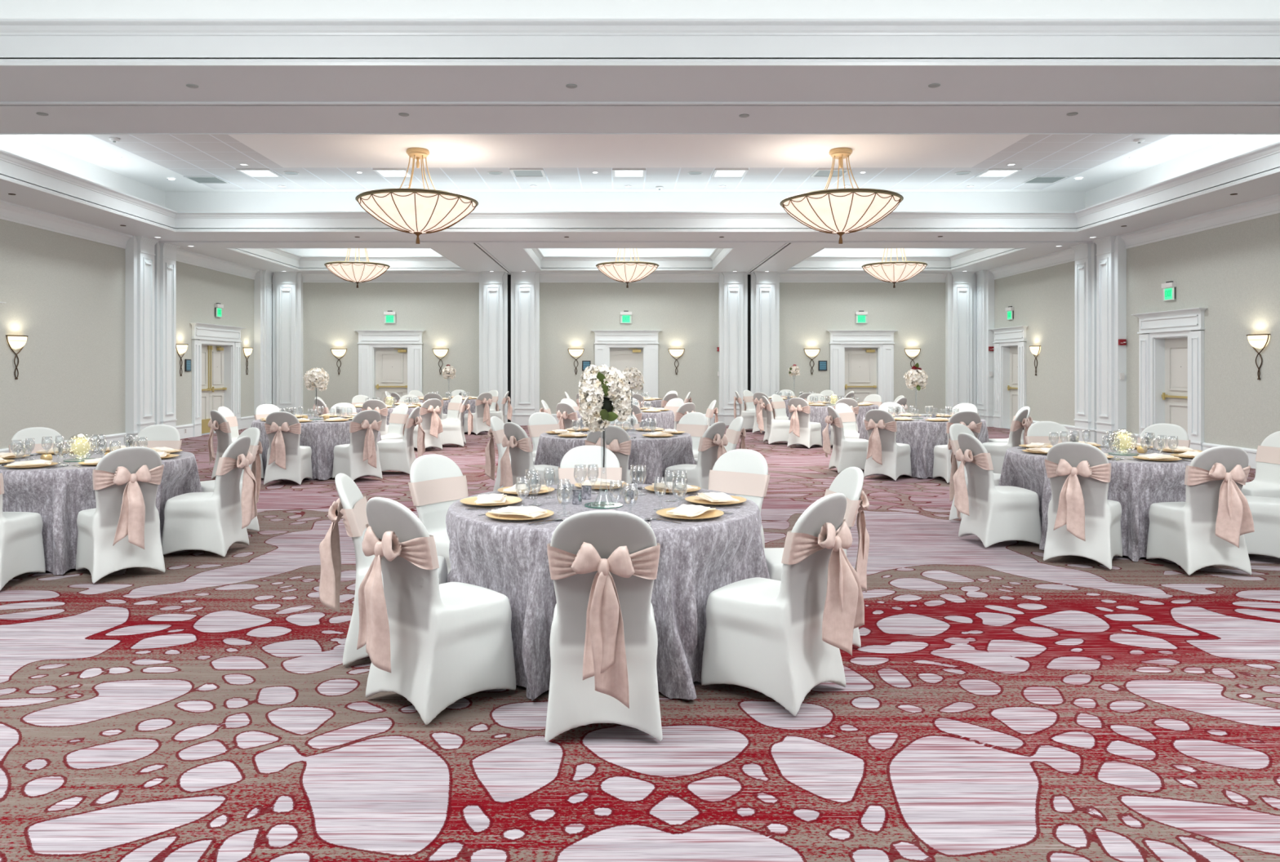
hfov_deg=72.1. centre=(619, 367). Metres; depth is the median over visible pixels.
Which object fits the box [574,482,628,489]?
charger plate
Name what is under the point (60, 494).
tablecloth
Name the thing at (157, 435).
banquet chair
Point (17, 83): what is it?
ceiling
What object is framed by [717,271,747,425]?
column
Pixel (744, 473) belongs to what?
banquet chair
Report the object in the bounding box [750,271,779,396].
trim
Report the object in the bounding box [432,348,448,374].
wall sconce
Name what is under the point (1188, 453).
napkin
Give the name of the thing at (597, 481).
napkin
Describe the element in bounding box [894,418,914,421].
charger plate
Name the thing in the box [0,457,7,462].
napkin
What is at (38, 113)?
sprinkler cover
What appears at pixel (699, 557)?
tablecloth
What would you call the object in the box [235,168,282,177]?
ceiling light panel
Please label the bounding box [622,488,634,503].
cup
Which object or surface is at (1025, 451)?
charger plate
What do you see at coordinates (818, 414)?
tablecloth
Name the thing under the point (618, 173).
diffuser
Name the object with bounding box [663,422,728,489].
banquet chair
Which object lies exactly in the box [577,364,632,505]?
flower arrangement
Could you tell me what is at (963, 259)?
trim
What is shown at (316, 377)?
flower arrangement
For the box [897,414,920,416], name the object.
charger plate
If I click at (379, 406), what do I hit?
banquet chair
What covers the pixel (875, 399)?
banquet chair
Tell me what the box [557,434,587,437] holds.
charger plate
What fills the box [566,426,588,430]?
napkin
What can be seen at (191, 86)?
sprinkler cover
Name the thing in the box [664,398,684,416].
banquet chair
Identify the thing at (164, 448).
napkin
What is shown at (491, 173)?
grille
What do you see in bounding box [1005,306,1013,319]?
exit sign
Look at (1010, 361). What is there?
door
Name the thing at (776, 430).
banquet chair
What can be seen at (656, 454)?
tablecloth
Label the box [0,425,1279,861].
floor
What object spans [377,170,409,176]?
diffuser
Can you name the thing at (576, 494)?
cup
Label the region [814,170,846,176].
diffuser
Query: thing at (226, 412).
banquet chair
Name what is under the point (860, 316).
exit sign
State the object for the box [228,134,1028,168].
ceiling panel
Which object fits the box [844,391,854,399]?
banquet chair
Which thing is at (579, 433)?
napkin
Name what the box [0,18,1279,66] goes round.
trim
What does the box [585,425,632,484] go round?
banquet chair
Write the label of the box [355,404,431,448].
tablecloth
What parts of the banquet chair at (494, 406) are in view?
sash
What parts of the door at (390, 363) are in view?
cornice, casing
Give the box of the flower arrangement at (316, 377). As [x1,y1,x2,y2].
[302,367,328,419]
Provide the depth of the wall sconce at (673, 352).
22.79 m
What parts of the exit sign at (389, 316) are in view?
lit panel, sign plate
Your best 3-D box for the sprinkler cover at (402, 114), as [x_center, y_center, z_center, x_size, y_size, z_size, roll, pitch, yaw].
[-2.093,-2.444,8.522,0.100,0.012,0.100,0,0,0]
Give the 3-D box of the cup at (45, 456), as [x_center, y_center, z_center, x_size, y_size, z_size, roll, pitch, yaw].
[-4.500,0.711,6.900,0.082,0.056,0.082,0,0,0]
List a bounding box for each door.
[190,322,244,436]
[355,330,424,404]
[592,330,660,397]
[827,330,897,403]
[988,325,1028,428]
[1131,307,1208,450]
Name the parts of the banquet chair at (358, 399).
sash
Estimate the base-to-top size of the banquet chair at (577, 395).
0.929 m
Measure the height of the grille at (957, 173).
0.004 m
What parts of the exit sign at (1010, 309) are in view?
sign plate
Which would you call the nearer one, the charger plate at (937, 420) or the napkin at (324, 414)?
the charger plate at (937, 420)
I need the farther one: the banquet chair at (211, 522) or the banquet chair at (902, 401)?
the banquet chair at (902, 401)
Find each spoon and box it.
[466,507,501,510]
[533,518,564,524]
[644,517,652,526]
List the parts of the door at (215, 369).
kick plate, latch rod, latch rod, cornice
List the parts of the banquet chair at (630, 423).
sash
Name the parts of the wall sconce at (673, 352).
lamp shade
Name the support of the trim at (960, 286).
attached to the wall at (686, 314)
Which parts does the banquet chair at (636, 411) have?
sash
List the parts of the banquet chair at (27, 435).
sash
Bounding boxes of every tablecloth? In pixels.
[0,449,202,575]
[250,416,381,479]
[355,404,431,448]
[418,397,484,433]
[445,484,769,701]
[534,429,695,484]
[575,408,674,430]
[612,399,662,408]
[759,398,830,431]
[788,403,879,446]
[858,415,988,478]
[998,444,1192,561]
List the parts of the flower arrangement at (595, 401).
stem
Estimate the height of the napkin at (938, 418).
0.031 m
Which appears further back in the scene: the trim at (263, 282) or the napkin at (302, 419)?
the trim at (263, 282)
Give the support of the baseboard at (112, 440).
attached to the wall at (63, 292)
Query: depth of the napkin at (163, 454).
7.12 m
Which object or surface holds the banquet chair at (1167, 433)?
on the floor
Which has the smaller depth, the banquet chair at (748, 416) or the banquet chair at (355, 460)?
the banquet chair at (355, 460)
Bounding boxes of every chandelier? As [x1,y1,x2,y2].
[324,248,390,288]
[355,147,478,244]
[595,248,658,288]
[779,147,903,244]
[861,248,927,288]
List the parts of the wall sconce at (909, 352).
lamp shade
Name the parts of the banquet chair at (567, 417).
sash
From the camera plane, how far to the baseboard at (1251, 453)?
14.04 m
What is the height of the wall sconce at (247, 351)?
0.669 m
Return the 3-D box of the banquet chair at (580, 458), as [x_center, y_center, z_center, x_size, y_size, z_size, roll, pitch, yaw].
[-0.195,1.022,6.023,0.468,0.929,0.615,0,0,-5]
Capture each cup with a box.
[40,453,52,460]
[323,415,329,419]
[571,489,582,504]
[581,484,591,499]
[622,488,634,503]
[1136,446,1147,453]
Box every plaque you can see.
[184,359,191,371]
[582,360,591,370]
[818,360,826,370]
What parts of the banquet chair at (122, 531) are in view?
sash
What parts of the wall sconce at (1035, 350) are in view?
lamp shade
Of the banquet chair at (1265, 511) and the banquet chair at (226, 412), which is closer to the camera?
the banquet chair at (1265, 511)
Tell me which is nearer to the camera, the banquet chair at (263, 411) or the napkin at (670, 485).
the napkin at (670, 485)
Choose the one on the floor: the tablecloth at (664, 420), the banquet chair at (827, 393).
the banquet chair at (827, 393)
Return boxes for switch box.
[1120,373,1124,379]
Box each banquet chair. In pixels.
[0,472,45,590]
[8,426,66,453]
[75,446,165,583]
[132,424,182,449]
[161,435,257,556]
[200,426,262,531]
[208,409,263,479]
[217,406,239,442]
[253,404,281,420]
[263,411,312,484]
[312,398,328,416]
[313,396,326,416]
[319,473,448,666]
[327,402,357,416]
[332,409,382,480]
[351,395,370,404]
[356,497,515,724]
[361,399,388,435]
[377,406,425,474]
[380,404,408,439]
[383,391,391,404]
[391,392,400,404]
[397,394,420,404]
[408,390,424,397]
[408,453,468,574]
[413,398,443,449]
[422,392,447,419]
[440,395,462,421]
[440,396,473,446]
[448,389,467,397]
[463,392,493,434]
[484,416,535,491]
[488,390,498,411]
[489,391,512,423]
[499,422,559,487]
[527,412,559,457]
[539,400,551,415]
[544,510,662,742]
[555,402,577,429]
[558,398,579,423]
[558,445,622,484]
[564,391,570,399]
[576,393,579,408]
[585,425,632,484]
[609,413,639,429]
[630,397,639,408]
[631,393,644,408]
[631,404,641,427]
[661,393,677,408]
[663,391,677,397]
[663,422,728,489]
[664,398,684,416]
[674,402,695,429]
[675,412,707,457]
[684,391,692,404]
[693,416,746,464]
[701,493,864,715]
[705,400,718,427]
[708,448,770,548]
[733,391,755,429]
[742,390,755,410]
[752,392,770,433]
[757,395,790,444]
[764,466,869,647]
[770,394,788,419]
[777,389,795,397]
[786,397,822,448]
[798,392,812,400]
[806,393,826,403]
[819,390,834,399]
[822,406,868,473]
[830,398,858,446]
[835,403,859,438]
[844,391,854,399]
[862,394,882,406]
[863,408,911,480]
[878,402,906,415]
[893,395,904,402]
[895,397,907,413]
[933,410,982,483]
[947,423,1000,520]
[949,403,978,414]
[952,432,1041,547]
[982,408,1031,473]
[988,406,1032,444]
[1025,421,1072,444]
[1043,441,1122,569]
[1137,423,1190,448]
[1146,445,1254,575]
[1240,431,1279,497]
[1244,495,1279,558]
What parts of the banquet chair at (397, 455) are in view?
sash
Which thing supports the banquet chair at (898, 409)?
on the floor
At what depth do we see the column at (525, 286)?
22.64 m
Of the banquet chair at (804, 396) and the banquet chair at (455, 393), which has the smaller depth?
the banquet chair at (804, 396)
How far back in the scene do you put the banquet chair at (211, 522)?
6.93 m
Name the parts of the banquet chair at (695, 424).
sash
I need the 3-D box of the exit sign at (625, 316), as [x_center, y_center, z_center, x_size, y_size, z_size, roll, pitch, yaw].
[0.160,-1.302,22.823,0.300,0.325,0.075,0,0,0]
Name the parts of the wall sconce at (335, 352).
lamp shade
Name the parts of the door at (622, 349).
cornice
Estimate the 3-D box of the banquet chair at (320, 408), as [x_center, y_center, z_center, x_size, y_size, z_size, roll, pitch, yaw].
[-5.203,1.022,15.786,0.662,0.929,0.468,0,0,-42]
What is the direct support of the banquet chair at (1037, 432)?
on the floor
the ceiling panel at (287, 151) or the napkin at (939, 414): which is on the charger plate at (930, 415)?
the napkin at (939, 414)
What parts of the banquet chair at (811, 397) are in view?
sash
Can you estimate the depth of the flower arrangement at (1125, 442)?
7.44 m
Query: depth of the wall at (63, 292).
14.93 m
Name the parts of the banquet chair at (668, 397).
sash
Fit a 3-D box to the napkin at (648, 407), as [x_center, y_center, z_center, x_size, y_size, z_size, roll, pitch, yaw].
[0.491,0.704,15.343,0.174,0.031,0.279,0,0,-42]
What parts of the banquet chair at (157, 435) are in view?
sash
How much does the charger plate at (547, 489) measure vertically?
0.019 m
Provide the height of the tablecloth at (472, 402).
0.755 m
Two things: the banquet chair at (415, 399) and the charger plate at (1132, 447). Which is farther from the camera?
the banquet chair at (415, 399)
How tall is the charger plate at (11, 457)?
0.019 m
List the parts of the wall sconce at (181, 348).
lamp shade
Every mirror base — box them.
[62,457,94,462]
[584,502,622,508]
[1106,452,1138,455]
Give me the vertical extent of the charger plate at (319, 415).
0.019 m
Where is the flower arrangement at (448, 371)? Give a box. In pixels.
[441,364,456,388]
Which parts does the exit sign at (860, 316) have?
sign plate, lit panel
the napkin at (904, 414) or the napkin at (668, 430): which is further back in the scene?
the napkin at (904, 414)
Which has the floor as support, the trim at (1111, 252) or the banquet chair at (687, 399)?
the banquet chair at (687, 399)
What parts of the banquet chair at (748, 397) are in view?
sash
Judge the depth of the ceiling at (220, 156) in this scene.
16.12 m
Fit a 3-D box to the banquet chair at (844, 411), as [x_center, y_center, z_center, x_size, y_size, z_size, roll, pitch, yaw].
[3.597,1.022,13.551,0.468,0.929,0.672,0,0,-40]
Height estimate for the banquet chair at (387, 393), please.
0.929 m
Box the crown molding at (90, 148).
[17,134,1235,191]
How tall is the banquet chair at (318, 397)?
0.929 m
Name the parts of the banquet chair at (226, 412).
sash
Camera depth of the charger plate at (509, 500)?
4.76 m
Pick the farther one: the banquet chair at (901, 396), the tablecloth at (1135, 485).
the banquet chair at (901, 396)
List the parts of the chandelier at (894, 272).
lamp shade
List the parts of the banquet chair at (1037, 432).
sash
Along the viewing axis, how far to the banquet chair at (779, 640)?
3.88 m
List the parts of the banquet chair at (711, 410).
sash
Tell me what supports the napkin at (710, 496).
on the charger plate at (693, 499)
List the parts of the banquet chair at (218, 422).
sash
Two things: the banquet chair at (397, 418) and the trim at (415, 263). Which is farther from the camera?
the trim at (415, 263)
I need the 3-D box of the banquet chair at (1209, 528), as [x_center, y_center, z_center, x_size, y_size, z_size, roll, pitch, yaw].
[4.290,1.022,6.469,0.468,0.929,0.662,0,0,-2]
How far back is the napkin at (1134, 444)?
7.97 m
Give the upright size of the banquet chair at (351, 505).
0.929 m
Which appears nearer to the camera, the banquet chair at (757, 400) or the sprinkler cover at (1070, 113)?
the sprinkler cover at (1070, 113)
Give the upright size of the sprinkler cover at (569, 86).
0.012 m
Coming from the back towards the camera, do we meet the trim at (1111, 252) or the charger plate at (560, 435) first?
the trim at (1111, 252)
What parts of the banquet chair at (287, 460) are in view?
sash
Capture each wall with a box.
[0,134,253,448]
[279,248,971,413]
[994,134,1279,449]
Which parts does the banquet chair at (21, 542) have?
sash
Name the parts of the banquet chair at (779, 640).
sash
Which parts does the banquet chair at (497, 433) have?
sash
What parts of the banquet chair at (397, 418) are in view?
sash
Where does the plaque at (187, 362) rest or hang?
attached to the wall at (63, 292)
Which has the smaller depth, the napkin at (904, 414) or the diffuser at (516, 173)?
the napkin at (904, 414)
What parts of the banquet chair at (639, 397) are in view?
sash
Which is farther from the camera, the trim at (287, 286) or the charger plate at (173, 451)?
the trim at (287, 286)
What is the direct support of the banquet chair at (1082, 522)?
on the floor
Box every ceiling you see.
[0,0,1279,211]
[0,57,1279,272]
[90,134,1171,189]
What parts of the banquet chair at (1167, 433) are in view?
sash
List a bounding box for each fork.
[651,517,681,524]
[710,506,740,508]
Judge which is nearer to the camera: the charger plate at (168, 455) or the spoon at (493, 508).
the spoon at (493, 508)
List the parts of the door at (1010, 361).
cornice, casing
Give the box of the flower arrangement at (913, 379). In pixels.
[903,363,928,418]
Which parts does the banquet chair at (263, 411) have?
sash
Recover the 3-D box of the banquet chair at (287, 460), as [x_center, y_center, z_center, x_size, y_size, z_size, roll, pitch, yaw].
[-4.278,1.022,11.317,0.468,0.929,0.636,0,0,-1]
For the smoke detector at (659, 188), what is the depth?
17.20 m
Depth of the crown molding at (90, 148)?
15.52 m
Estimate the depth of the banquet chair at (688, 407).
13.82 m
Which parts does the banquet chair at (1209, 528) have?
sash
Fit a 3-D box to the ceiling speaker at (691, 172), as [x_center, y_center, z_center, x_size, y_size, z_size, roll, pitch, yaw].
[1.370,-3.532,16.005,0.270,0.008,0.270,0,0,0]
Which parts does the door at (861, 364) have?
cornice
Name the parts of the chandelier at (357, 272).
lamp shade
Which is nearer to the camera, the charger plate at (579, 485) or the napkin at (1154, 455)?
the charger plate at (579, 485)
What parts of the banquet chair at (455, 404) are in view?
sash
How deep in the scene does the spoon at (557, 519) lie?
4.20 m
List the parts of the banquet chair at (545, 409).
sash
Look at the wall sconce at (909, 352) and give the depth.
22.78 m
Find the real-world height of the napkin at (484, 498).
0.031 m
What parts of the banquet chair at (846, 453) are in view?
sash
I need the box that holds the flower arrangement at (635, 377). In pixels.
[623,367,644,417]
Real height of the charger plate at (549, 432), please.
0.019 m
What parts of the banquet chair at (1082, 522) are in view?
sash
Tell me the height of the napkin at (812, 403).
0.031 m
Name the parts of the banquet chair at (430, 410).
sash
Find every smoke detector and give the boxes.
[108,137,119,142]
[655,186,663,190]
[1133,138,1145,143]
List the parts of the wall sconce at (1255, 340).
lamp shade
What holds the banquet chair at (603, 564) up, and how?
on the floor
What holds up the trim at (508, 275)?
attached to the wall at (686, 314)
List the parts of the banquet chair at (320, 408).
sash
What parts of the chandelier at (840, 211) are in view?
rod, rod, rod, lamp shade, rod, rod, rod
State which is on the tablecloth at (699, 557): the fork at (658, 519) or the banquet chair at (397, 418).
the fork at (658, 519)
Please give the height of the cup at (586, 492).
0.074 m
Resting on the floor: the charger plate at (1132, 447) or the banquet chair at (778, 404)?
the banquet chair at (778, 404)
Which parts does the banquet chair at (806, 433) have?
sash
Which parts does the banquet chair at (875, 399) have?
sash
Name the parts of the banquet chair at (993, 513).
sash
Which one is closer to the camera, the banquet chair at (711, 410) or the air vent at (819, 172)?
the banquet chair at (711, 410)
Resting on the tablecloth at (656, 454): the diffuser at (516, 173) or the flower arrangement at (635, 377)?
the flower arrangement at (635, 377)
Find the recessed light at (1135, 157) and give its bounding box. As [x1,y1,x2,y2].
[1128,155,1138,159]
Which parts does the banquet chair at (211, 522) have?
sash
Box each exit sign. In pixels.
[214,302,223,317]
[383,311,395,323]
[620,311,631,323]
[855,311,867,323]
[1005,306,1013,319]
[1161,280,1176,301]
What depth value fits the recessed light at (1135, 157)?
14.81 m
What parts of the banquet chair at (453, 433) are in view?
sash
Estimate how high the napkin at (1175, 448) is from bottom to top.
0.031 m
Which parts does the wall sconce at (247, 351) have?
lamp shade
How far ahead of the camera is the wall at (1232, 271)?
14.19 m
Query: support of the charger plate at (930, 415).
on the tablecloth at (922, 437)
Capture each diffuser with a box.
[241,170,277,176]
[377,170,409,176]
[513,170,542,176]
[615,170,643,176]
[715,170,744,176]
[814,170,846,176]
[980,170,1016,176]
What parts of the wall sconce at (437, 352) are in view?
lamp shade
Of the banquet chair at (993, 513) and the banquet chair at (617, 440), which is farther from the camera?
the banquet chair at (617, 440)
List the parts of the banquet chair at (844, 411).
sash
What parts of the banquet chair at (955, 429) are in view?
sash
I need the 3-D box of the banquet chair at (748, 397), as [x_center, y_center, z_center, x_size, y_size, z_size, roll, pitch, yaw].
[3.285,1.022,21.338,0.615,0.929,0.468,0,0,42]
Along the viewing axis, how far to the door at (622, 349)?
22.80 m
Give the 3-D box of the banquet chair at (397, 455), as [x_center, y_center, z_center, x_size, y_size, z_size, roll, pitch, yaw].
[-3.088,1.022,12.441,0.672,0.929,0.468,0,0,0]
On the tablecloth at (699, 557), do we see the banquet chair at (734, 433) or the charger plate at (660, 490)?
the charger plate at (660, 490)
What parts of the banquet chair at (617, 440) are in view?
sash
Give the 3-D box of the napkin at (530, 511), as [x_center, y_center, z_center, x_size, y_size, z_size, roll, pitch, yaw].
[-0.490,0.704,4.332,0.279,0.031,0.174,0,0,35]
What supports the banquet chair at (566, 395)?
on the floor
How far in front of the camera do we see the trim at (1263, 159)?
15.78 m
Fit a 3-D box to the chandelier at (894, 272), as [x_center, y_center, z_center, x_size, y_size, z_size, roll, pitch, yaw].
[6.270,-2.682,20.100,1.444,1.737,1.444,0,0,-39]
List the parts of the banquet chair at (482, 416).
sash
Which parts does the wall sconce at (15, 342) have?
lamp shade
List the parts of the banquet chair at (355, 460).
sash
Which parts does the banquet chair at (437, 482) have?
sash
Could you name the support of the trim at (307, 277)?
attached to the wall at (686, 314)
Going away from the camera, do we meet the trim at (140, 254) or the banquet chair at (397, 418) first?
the banquet chair at (397, 418)
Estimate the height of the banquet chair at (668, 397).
0.929 m
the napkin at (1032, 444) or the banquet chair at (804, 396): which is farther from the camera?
the banquet chair at (804, 396)
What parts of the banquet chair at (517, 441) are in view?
sash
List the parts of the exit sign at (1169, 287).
lit panel, sign plate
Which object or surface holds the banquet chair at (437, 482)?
on the floor
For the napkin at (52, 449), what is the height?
0.031 m
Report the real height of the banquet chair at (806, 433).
0.929 m
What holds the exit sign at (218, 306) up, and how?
attached to the wall at (63, 292)
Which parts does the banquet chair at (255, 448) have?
sash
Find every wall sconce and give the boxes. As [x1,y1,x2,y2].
[5,334,28,379]
[176,343,188,376]
[243,347,253,374]
[330,348,346,374]
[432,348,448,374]
[568,348,584,374]
[668,348,684,374]
[804,348,820,374]
[904,348,920,366]
[1029,345,1040,375]
[1246,333,1271,379]
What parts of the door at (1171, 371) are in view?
cornice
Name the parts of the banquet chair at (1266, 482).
sash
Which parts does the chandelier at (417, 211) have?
rod, rod, rod, lamp shade, rod, rod, rod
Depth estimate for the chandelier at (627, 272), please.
19.69 m
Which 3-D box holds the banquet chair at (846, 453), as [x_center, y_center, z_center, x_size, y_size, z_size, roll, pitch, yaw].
[3.230,1.022,12.589,0.672,0.929,0.468,0,0,-3]
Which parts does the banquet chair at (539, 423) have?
sash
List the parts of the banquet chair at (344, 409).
sash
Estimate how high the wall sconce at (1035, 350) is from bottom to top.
0.669 m
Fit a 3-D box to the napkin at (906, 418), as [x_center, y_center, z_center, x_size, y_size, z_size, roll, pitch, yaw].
[3.917,0.704,12.230,0.174,0.031,0.279,0,0,-42]
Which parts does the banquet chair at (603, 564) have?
sash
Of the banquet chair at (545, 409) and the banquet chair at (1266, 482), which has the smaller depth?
the banquet chair at (1266, 482)
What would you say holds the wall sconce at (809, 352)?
attached to the wall at (686, 314)
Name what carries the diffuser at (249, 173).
attached to the ceiling light panel at (249, 172)
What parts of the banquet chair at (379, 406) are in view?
sash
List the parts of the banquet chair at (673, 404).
sash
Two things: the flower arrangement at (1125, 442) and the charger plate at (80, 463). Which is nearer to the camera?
the charger plate at (80, 463)
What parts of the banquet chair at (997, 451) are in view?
sash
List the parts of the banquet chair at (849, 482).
sash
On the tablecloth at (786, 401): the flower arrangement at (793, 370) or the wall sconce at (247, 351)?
the flower arrangement at (793, 370)
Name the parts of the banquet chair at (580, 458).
sash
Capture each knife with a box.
[465,507,493,509]
[527,519,554,524]
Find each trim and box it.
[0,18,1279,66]
[0,102,1279,107]
[0,133,1279,231]
[0,200,259,279]
[124,235,159,445]
[154,242,180,428]
[157,240,1093,243]
[226,248,466,271]
[253,270,274,414]
[272,271,303,414]
[301,272,947,282]
[471,243,511,272]
[474,243,508,272]
[479,271,507,422]
[507,274,511,422]
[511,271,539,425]
[522,248,733,271]
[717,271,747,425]
[746,243,793,272]
[747,274,750,391]
[750,243,790,272]
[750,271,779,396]
[785,248,1026,271]
[945,271,976,414]
[974,270,994,426]
[989,193,1279,279]
[1070,242,1096,443]
[1092,235,1126,445]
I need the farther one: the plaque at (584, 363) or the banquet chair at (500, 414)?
the plaque at (584, 363)
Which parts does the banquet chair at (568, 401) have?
sash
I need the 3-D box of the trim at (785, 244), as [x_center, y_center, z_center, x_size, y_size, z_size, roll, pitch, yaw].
[3.340,-2.440,19.930,0.130,0.020,5.420,0,0,0]
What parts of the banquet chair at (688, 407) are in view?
sash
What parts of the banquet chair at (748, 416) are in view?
sash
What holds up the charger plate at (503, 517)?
on the tablecloth at (699, 557)
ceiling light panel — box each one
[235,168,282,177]
[373,168,414,177]
[612,168,645,177]
[711,168,748,177]
[974,168,1022,177]
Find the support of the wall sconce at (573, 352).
attached to the wall at (686, 314)
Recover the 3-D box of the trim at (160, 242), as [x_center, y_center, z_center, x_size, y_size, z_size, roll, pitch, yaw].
[0.110,-2.440,17.130,18.180,0.020,0.130,0,0,0]
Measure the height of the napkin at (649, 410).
0.031 m
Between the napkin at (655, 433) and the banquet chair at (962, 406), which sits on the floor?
the banquet chair at (962, 406)
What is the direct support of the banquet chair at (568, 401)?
on the floor
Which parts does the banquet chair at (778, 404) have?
sash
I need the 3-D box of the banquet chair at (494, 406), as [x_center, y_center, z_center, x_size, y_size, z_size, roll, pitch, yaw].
[-3.235,1.022,21.309,0.468,0.929,0.636,0,0,41]
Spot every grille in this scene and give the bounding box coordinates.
[284,172,297,174]
[488,172,502,174]
[688,172,701,174]
[955,172,969,174]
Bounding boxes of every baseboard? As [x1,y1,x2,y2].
[0,415,255,453]
[303,413,931,425]
[992,416,1257,468]
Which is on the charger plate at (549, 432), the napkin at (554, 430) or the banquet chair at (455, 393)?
the napkin at (554, 430)
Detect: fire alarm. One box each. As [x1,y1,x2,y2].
[988,346,994,351]
[1118,339,1126,345]
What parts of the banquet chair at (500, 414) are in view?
sash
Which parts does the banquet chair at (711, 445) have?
sash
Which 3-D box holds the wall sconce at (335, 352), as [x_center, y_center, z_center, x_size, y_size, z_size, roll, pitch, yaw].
[-7.300,-0.149,22.792,0.422,0.669,0.139,0,0,0]
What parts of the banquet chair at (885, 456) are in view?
sash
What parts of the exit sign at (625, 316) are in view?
sign plate, lit panel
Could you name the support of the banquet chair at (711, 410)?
on the floor
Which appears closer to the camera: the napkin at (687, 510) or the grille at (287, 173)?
the napkin at (687, 510)
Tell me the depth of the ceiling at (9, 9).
8.12 m
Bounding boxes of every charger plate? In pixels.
[0,453,30,459]
[0,459,14,464]
[4,462,57,468]
[35,450,73,454]
[78,461,97,466]
[100,448,116,452]
[160,453,179,459]
[161,448,182,453]
[298,420,312,422]
[319,415,342,417]
[324,419,348,422]
[460,496,522,506]
[485,508,554,520]
[497,486,554,495]
[545,431,575,434]
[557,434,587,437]
[567,429,589,431]
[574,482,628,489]
[635,428,663,431]
[640,410,661,412]
[642,434,673,437]
[644,484,701,493]
[656,507,724,519]
[657,431,684,434]
[684,495,746,505]
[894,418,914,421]
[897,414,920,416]
[924,419,948,422]
[929,415,951,417]
[1018,444,1053,448]
[1022,449,1048,454]
[1111,444,1153,448]
[1132,455,1182,461]
[1157,448,1202,453]
[1170,453,1195,458]
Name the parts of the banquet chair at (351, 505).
sash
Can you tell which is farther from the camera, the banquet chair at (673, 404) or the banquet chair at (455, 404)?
the banquet chair at (455, 404)
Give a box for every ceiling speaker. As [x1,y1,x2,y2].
[283,171,298,174]
[487,171,502,174]
[688,171,702,174]
[955,171,970,174]
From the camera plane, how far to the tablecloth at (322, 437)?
11.71 m
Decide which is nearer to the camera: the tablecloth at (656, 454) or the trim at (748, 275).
the tablecloth at (656, 454)
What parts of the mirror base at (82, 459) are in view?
mirror plate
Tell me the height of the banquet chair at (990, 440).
0.929 m
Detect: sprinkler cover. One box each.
[35,112,48,115]
[186,84,198,88]
[398,112,408,116]
[565,84,577,88]
[738,114,749,117]
[928,83,940,88]
[1066,112,1078,115]
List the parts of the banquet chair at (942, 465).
sash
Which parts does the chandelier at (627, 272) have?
lamp shade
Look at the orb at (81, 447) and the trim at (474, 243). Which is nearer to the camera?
the orb at (81, 447)
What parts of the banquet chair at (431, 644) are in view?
sash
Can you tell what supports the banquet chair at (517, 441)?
on the floor
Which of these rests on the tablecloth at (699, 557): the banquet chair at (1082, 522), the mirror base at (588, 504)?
the mirror base at (588, 504)
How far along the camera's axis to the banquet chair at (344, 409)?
13.74 m
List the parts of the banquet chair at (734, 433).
sash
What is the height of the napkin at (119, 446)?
0.031 m
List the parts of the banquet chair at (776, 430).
sash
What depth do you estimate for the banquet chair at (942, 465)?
11.30 m
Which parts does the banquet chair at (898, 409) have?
sash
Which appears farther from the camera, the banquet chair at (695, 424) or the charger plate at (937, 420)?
the charger plate at (937, 420)
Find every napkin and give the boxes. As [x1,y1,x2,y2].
[0,452,24,457]
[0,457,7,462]
[6,459,53,466]
[37,447,71,453]
[83,457,101,463]
[104,444,133,449]
[150,446,178,452]
[156,451,169,457]
[297,417,310,421]
[320,413,342,416]
[325,417,347,420]
[474,493,506,503]
[488,506,547,517]
[502,484,546,492]
[551,429,568,432]
[560,431,585,435]
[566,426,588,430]
[579,478,624,485]
[613,425,629,428]
[638,426,662,429]
[641,406,654,408]
[643,408,659,411]
[645,431,671,435]
[650,481,697,490]
[662,428,677,432]
[666,503,715,516]
[694,492,739,502]
[808,403,825,404]
[893,417,911,419]
[898,413,919,415]
[927,417,949,420]
[936,413,952,415]
[1026,442,1050,447]
[1026,447,1050,452]
[1071,440,1097,444]
[1130,442,1151,446]
[1137,453,1179,458]
[1164,445,1197,451]
[1178,450,1199,456]
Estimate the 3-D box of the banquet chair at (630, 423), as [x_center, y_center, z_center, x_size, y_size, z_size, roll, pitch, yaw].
[0.007,1.022,10.836,0.468,0.929,0.615,0,0,3]
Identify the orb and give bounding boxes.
[65,433,96,457]
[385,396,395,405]
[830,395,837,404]
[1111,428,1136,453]
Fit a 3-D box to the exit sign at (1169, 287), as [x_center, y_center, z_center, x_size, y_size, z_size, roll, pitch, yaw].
[9.383,-1.302,15.030,0.075,0.325,0.300,0,0,0]
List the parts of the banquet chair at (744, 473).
sash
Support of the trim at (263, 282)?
attached to the wall at (63, 292)
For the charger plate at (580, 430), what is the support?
on the tablecloth at (656, 454)
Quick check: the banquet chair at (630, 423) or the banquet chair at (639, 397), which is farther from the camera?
the banquet chair at (639, 397)
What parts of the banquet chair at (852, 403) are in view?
sash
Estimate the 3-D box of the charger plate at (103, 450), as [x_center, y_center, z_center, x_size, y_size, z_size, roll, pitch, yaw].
[-4.372,0.730,7.730,0.336,0.019,0.336,0,0,0]
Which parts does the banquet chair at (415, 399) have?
sash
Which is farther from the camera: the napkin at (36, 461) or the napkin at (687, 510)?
the napkin at (36, 461)
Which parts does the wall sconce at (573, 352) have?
lamp shade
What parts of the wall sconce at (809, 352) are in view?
lamp shade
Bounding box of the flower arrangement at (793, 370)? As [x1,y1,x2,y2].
[788,364,799,387]
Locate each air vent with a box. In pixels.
[183,176,230,183]
[509,168,546,177]
[810,168,850,177]
[1021,176,1068,183]

